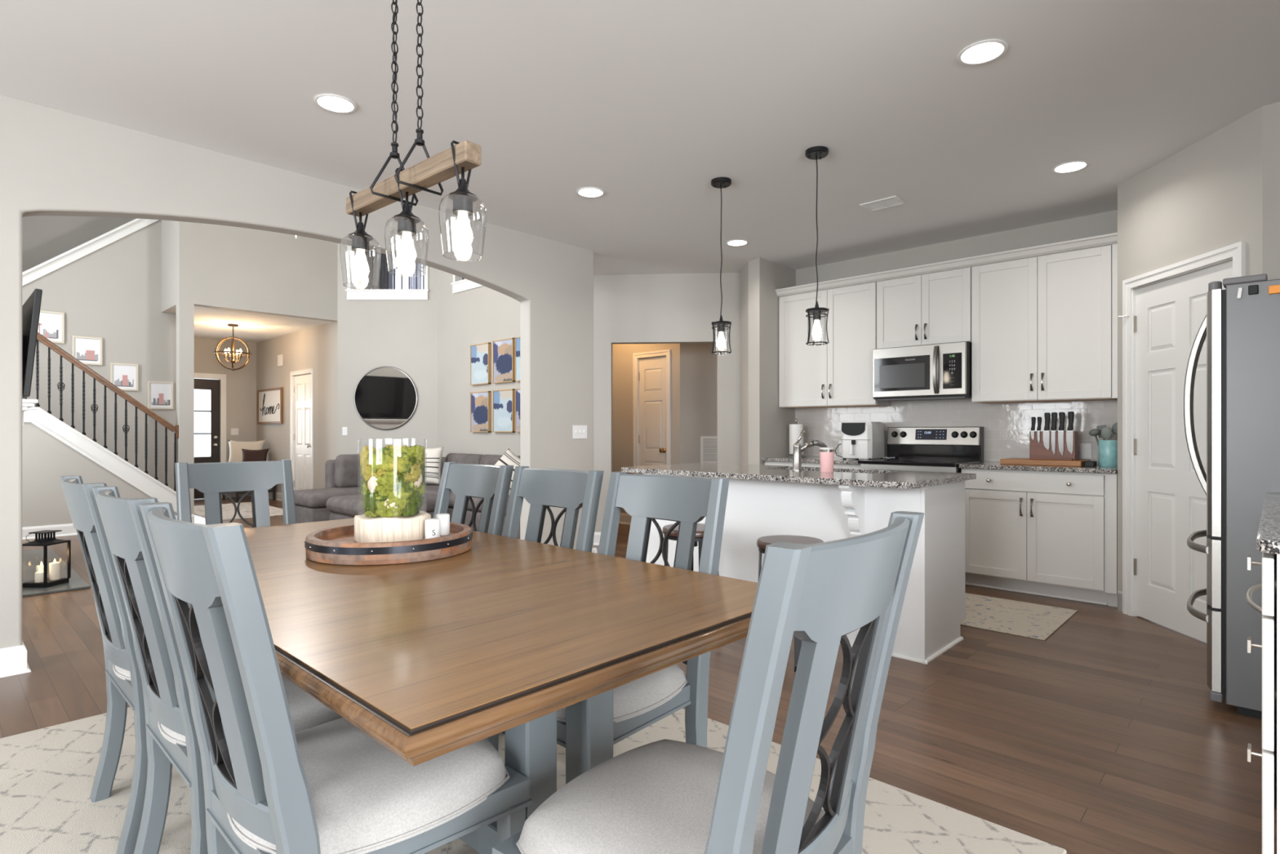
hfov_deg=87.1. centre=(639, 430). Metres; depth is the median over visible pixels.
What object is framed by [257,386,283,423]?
wall sign
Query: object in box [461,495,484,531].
iron grille
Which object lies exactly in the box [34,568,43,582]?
pillar candle
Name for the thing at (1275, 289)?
magnet
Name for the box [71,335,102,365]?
framed print
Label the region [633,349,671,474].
door
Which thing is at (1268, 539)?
countertop
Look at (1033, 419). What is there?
kitchen knife
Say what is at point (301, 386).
door
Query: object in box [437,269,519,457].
wall
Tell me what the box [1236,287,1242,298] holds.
magnet
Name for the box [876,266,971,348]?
upper cabinet
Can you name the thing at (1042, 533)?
base cabinet
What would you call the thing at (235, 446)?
throw pillow
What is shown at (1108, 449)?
utensil crock
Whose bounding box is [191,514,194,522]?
baseboard
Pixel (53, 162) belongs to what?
wall
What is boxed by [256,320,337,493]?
wall
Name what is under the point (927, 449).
range
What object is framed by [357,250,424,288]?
loft railing
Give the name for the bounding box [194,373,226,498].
door
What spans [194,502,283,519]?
entry rug
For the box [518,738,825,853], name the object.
seat cushion
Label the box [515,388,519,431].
abstract painting
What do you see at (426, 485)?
seat cushion
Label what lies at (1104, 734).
floor
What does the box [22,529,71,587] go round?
candle lantern
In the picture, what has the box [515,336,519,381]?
abstract painting
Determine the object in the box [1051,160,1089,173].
recessed light
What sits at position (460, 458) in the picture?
cushion
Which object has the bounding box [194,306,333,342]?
ceiling
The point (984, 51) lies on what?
recessed light
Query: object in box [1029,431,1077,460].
knife block
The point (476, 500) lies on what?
seat cushion
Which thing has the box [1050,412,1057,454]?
kitchen knife
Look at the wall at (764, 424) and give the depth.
6.31 m
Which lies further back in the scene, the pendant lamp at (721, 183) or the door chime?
the door chime
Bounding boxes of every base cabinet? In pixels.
[764,461,860,468]
[961,468,1117,606]
[1245,552,1279,853]
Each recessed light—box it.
[313,93,356,113]
[576,186,604,197]
[725,239,748,246]
[956,39,1008,65]
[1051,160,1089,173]
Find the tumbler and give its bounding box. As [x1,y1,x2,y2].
[819,447,834,472]
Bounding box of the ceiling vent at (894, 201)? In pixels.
[859,195,906,211]
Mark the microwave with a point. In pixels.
(942, 371)
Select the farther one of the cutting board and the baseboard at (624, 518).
the baseboard at (624, 518)
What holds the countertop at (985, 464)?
on the base cabinet at (1042, 533)
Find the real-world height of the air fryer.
0.325 m
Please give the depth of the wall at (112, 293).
8.60 m
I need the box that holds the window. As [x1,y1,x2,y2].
[395,257,422,288]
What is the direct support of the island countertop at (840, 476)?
on the kitchen island
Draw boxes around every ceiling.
[0,0,1279,275]
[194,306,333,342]
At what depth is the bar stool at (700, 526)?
3.78 m
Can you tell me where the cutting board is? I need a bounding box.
[1000,457,1090,466]
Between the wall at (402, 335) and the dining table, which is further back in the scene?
the wall at (402, 335)
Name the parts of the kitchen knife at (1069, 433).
blade, handle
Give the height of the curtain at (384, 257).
2.050 m
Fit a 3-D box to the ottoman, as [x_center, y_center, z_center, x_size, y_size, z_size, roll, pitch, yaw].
[-2.759,0.930,7.305,0.850,0.460,0.980,0,0,43]
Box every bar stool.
[662,523,719,575]
[756,534,823,671]
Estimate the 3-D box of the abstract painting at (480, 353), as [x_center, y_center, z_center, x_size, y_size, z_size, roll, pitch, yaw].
[-2.089,-0.875,8.829,0.422,0.530,0.044,0,0,43]
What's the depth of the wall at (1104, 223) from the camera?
5.54 m
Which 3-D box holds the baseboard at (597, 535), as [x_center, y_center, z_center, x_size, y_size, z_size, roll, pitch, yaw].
[-0.594,1.095,6.865,0.599,0.130,0.028,0,0,4]
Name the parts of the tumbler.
lid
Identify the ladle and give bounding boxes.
[1088,428,1100,446]
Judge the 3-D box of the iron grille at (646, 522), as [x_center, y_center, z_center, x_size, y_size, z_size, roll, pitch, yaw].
[0.059,0.441,2.099,0.139,0.339,0.082,0,0,43]
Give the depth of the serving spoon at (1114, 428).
4.62 m
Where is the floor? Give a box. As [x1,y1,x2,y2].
[0,496,1276,853]
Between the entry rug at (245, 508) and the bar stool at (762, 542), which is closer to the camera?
the bar stool at (762, 542)
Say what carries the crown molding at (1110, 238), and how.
attached to the upper cabinet at (1044, 328)
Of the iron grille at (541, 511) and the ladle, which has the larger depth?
the ladle
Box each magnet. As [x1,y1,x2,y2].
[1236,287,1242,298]
[1248,284,1257,294]
[1268,284,1279,293]
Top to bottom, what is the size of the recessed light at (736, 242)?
0.007 m
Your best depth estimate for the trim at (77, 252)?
8.33 m
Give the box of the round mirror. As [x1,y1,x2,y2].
[353,366,417,430]
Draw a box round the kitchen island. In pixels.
[643,473,964,664]
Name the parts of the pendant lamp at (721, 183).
cord, bulb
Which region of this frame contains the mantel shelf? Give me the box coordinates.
[22,399,38,426]
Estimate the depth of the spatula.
4.72 m
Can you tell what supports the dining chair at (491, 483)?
on the area rug at (47, 774)
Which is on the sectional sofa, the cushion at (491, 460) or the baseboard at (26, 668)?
the cushion at (491, 460)
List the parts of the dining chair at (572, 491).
post, crest rail, post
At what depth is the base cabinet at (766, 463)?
5.89 m
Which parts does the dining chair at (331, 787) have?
crest rail, post, rail, post, seat frame, leg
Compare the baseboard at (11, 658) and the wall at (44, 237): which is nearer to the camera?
the baseboard at (11, 658)
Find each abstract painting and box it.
[470,342,491,385]
[470,391,491,431]
[492,337,515,383]
[492,388,515,431]
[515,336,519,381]
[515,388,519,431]
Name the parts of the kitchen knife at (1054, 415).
blade, handle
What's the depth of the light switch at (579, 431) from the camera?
5.83 m
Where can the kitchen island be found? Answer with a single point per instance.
(933, 610)
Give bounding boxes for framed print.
[37,310,64,343]
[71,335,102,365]
[110,362,137,391]
[146,381,173,408]
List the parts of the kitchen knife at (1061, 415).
blade, handle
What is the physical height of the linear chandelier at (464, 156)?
1.132 m
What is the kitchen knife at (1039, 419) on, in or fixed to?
attached to the knife block
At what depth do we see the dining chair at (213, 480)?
3.09 m
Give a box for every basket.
[57,382,65,391]
[90,403,97,412]
[122,424,129,432]
[840,439,864,454]
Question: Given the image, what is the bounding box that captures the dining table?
[244,518,758,853]
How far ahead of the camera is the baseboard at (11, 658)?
3.21 m
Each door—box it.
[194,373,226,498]
[290,368,313,490]
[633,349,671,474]
[1118,240,1245,642]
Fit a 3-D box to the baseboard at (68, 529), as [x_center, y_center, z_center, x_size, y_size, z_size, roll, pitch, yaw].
[-6.526,1.095,7.284,0.028,0.130,2.610,0,0,43]
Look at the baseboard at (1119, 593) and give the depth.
4.35 m
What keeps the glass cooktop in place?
in the range
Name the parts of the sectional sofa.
frame, frame, arm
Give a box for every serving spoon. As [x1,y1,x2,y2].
[1101,426,1111,439]
[1111,422,1117,439]
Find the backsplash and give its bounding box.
[795,399,1117,464]
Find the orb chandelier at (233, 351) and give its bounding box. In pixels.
[213,324,252,370]
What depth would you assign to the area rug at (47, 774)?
2.07 m
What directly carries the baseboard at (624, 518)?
attached to the wall at (622, 353)
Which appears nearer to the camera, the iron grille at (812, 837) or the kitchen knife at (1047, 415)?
the iron grille at (812, 837)
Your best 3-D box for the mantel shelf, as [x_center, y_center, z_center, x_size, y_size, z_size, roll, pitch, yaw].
[-5.215,0.460,5.634,1.660,1.400,0.134,0,0,43]
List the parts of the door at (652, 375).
knob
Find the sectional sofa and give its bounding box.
[293,453,519,538]
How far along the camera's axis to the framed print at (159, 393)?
8.90 m
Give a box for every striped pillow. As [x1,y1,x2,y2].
[408,446,444,484]
[494,448,519,495]
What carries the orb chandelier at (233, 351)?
hanging from the ceiling at (209, 322)
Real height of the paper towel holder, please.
0.363 m
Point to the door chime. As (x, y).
(280, 357)
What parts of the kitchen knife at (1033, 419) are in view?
blade, handle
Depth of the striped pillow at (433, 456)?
8.61 m
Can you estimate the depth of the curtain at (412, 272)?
12.02 m
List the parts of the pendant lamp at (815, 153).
cord, bulb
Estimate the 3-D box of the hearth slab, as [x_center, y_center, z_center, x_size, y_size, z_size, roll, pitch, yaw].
[-5.033,1.151,5.637,2.340,0.018,0.380,0,0,43]
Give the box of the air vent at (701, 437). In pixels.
[700,435,716,462]
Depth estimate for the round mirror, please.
9.61 m
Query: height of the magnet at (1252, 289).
0.037 m
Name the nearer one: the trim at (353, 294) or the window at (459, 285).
the window at (459, 285)
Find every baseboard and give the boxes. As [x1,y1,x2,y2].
[0,644,22,677]
[22,515,177,539]
[22,640,31,673]
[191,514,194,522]
[267,492,282,501]
[593,532,600,545]
[618,512,631,524]
[1117,590,1122,611]
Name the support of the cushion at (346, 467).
on the sectional sofa
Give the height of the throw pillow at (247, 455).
0.346 m
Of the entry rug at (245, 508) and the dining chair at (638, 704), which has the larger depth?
the entry rug at (245, 508)
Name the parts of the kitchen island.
shoe moulding, panel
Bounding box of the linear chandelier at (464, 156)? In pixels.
[339,0,486,289]
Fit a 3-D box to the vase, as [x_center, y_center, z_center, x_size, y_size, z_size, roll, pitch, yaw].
[-0.835,0.195,2.278,0.242,0.338,0.244,0,0,-5]
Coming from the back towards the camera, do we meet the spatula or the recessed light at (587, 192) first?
the spatula
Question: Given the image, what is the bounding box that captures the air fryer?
[840,422,884,459]
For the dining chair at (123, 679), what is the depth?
1.86 m
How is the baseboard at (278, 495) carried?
attached to the wall at (316, 348)
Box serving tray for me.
[304,522,472,565]
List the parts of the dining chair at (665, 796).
seat frame, post, rail, crest rail, post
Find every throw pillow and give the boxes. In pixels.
[227,439,266,462]
[241,448,269,461]
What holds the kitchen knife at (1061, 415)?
attached to the knife block
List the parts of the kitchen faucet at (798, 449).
lever handle, spout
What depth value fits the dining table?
1.41 m
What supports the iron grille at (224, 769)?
attached to the dining chair at (331, 787)
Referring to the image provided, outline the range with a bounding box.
[857,426,983,472]
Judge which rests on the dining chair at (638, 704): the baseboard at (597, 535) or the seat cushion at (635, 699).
the seat cushion at (635, 699)
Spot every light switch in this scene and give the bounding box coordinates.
[231,428,238,435]
[342,426,347,435]
[573,425,586,438]
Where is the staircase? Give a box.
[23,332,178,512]
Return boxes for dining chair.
[60,475,147,853]
[92,485,342,853]
[138,502,532,853]
[174,459,296,527]
[432,462,513,535]
[486,471,729,751]
[492,511,924,853]
[502,466,604,733]
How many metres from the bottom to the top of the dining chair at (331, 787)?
1.010 m
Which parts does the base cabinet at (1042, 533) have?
door, handle, handle, drawer, toe moulding, door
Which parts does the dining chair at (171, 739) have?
crest rail, post, rail, post, seat frame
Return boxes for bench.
[222,484,275,502]
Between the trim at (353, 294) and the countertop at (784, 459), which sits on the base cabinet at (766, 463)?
the countertop at (784, 459)
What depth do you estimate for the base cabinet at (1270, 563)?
1.52 m
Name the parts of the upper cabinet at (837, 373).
door, handle, handle, door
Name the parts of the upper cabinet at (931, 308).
door, handle, handle, door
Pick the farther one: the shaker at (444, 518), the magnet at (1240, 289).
the magnet at (1240, 289)
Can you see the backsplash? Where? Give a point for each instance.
(1006, 426)
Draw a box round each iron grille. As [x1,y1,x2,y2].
[77,529,112,643]
[115,555,160,698]
[174,595,237,789]
[218,490,255,527]
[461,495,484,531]
[537,505,566,546]
[641,517,680,567]
[797,617,876,853]
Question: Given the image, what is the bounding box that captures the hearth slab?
[22,547,90,596]
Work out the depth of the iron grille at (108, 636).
1.94 m
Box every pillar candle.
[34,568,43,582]
[35,561,43,572]
[48,559,60,580]
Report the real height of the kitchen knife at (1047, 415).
0.275 m
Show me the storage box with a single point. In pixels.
(1091, 464)
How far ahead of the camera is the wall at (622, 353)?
8.39 m
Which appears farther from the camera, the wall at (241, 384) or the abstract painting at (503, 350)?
the wall at (241, 384)
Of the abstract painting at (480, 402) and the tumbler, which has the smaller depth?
the tumbler
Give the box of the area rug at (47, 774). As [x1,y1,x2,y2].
[0,706,1066,853]
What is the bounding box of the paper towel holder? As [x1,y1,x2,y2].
[786,418,805,457]
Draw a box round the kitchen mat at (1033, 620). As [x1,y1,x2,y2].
[960,592,1077,640]
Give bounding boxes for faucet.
[791,429,826,471]
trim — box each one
[22,218,159,285]
[345,244,429,300]
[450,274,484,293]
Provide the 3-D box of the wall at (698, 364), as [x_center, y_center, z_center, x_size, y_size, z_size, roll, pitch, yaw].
[1.228,-0.215,7.871,1.530,2.750,0.100,0,0,0]
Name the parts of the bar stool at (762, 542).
leg, seat plate, seat, leg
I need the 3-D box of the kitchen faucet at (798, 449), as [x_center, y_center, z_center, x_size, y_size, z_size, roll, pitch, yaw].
[1.057,0.118,4.210,0.226,0.256,0.062,0,0,-14]
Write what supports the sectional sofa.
on the floor
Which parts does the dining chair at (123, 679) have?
crest rail, post, rail, seat frame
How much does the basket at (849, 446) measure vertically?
0.132 m
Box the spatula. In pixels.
[1096,424,1106,439]
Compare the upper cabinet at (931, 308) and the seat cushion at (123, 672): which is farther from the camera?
the upper cabinet at (931, 308)
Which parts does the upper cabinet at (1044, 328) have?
door, handle, handle, door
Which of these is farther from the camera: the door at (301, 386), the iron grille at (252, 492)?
the door at (301, 386)
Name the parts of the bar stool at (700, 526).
leg, seat plate, seat, screw post, leg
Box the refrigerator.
[1183,273,1279,719]
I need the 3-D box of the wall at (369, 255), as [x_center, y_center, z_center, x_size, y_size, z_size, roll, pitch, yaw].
[-4.300,-3.190,12.149,4.600,2.700,0.100,0,0,0]
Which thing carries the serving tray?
on the dining table
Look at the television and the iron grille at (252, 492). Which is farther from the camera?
the television
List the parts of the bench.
leg, leg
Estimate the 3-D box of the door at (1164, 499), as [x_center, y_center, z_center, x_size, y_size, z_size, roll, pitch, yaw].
[3.099,0.102,3.843,0.173,2.117,0.894,0,0,0]
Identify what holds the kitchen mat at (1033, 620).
on the floor
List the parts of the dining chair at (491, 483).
post, crest rail, post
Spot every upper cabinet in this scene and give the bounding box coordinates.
[778,281,890,408]
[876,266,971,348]
[971,243,1117,403]
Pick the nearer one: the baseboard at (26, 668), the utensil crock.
the baseboard at (26, 668)
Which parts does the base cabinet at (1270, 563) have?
bow handle, knob, knob, knob, drawer, drawer, drawer, frame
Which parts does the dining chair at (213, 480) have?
post, crest rail, post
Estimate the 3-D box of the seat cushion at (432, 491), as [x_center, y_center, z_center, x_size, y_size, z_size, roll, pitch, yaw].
[-2.147,0.777,8.076,0.980,0.165,0.780,0,0,43]
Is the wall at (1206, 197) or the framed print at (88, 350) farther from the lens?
the framed print at (88, 350)
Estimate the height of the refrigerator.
1.790 m
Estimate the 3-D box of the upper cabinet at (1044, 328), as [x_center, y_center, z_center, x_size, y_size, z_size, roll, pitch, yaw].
[3.018,-0.751,4.996,0.966,1.058,0.347,0,0,43]
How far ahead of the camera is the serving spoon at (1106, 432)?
4.63 m
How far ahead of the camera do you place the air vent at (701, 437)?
7.81 m
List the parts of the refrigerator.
door handle, drawer handle, drawer handle, door handle, fridge door, freezer drawer, drawer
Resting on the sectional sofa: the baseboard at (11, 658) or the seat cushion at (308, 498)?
the seat cushion at (308, 498)
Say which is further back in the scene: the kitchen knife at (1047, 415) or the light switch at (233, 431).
the light switch at (233, 431)
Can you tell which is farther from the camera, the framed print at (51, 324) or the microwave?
the framed print at (51, 324)
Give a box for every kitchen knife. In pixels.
[1031,417,1035,439]
[1036,417,1041,442]
[1043,412,1050,449]
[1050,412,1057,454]
[1057,412,1065,455]
[1066,411,1074,453]
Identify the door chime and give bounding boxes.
[277,354,283,366]
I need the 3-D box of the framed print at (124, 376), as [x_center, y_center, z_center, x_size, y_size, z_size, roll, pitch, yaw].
[-6.609,-0.693,8.634,0.029,0.345,0.287,0,0,43]
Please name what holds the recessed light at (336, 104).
in the ceiling at (645, 104)
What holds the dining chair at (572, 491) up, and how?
on the area rug at (47, 774)
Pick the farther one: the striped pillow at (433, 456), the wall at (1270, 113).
the striped pillow at (433, 456)
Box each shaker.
[424,518,439,538]
[435,513,449,535]
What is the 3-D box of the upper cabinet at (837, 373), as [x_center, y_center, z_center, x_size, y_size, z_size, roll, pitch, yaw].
[1.765,-0.751,6.182,0.955,1.058,0.347,0,0,43]
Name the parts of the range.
control knob, control knob, trim, control panel, control knob, control knob, control knob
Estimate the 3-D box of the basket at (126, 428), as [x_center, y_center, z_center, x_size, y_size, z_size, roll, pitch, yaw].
[-6.022,-0.028,7.894,0.062,0.115,0.062,0,0,43]
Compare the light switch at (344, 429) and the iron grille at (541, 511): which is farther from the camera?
the light switch at (344, 429)
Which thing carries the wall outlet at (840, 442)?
attached to the wall at (1104, 223)
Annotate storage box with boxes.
[1084,461,1097,466]
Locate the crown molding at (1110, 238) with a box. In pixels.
[775,232,1117,297]
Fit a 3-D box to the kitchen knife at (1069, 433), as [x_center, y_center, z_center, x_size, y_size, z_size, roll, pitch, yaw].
[3.069,0.015,4.806,0.048,0.307,0.018,0,0,43]
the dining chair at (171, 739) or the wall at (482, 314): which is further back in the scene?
the wall at (482, 314)
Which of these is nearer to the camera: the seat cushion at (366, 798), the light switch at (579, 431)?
the seat cushion at (366, 798)
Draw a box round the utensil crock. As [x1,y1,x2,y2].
[1098,440,1117,466]
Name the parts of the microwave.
door glass, door handle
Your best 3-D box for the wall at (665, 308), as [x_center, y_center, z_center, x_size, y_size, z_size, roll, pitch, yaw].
[0.064,-0.215,6.891,1.906,2.750,0.120,0,0,4]
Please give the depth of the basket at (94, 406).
7.68 m
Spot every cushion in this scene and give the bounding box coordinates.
[114,665,131,680]
[160,675,342,746]
[231,717,508,853]
[293,486,360,507]
[333,453,362,487]
[424,483,439,488]
[424,487,456,507]
[444,453,484,464]
[466,495,509,515]
[480,454,519,465]
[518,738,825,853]
[556,664,685,722]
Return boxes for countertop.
[621,462,976,488]
[761,456,876,464]
[958,461,1117,473]
[1256,493,1279,554]
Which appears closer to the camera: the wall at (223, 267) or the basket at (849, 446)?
the basket at (849, 446)
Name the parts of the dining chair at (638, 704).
leg, post, seat frame, crest rail, post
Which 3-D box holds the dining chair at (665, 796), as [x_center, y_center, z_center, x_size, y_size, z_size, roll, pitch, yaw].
[0.118,0.643,1.141,0.610,1.010,0.492,0,0,40]
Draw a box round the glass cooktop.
[857,457,979,466]
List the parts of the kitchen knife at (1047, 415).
blade, handle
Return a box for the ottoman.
[325,493,437,519]
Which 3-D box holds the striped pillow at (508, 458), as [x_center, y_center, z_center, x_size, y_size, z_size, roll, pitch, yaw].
[-1.450,0.460,7.430,0.571,0.535,0.270,0,0,30]
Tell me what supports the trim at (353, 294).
attached to the wall at (402, 335)
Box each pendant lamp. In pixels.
[711,177,731,354]
[804,146,829,345]
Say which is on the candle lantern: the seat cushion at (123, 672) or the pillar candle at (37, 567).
the pillar candle at (37, 567)
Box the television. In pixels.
[22,288,42,398]
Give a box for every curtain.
[381,253,395,288]
[409,262,421,288]
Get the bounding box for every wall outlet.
[839,440,841,452]
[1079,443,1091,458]
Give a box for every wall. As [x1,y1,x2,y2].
[0,94,593,648]
[22,215,134,272]
[22,219,176,489]
[22,219,337,527]
[194,337,256,497]
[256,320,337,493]
[337,243,437,455]
[355,250,465,288]
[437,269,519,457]
[593,272,740,532]
[612,343,679,513]
[680,342,716,463]
[740,257,795,464]
[795,209,1117,462]
[1117,106,1262,610]
[1262,102,1279,279]
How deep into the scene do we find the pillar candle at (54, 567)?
5.01 m
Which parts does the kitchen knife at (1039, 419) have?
blade, handle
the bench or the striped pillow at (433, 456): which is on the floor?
the bench
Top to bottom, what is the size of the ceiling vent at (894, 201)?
0.008 m
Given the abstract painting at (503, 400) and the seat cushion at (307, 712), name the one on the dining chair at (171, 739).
the seat cushion at (307, 712)
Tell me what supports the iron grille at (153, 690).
attached to the dining chair at (171, 739)
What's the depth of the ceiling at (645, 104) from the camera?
3.22 m
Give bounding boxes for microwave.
[872,341,971,401]
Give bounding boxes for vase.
[354,444,431,542]
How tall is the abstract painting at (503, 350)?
0.540 m
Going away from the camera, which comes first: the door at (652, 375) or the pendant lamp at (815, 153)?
the pendant lamp at (815, 153)
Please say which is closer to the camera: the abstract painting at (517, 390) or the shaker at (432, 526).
the shaker at (432, 526)
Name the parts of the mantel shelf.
shelf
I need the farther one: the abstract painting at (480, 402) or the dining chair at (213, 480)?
the abstract painting at (480, 402)
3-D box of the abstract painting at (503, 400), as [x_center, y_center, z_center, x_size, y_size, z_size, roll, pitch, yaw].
[-1.711,-0.253,8.471,0.430,0.535,0.044,0,0,43]

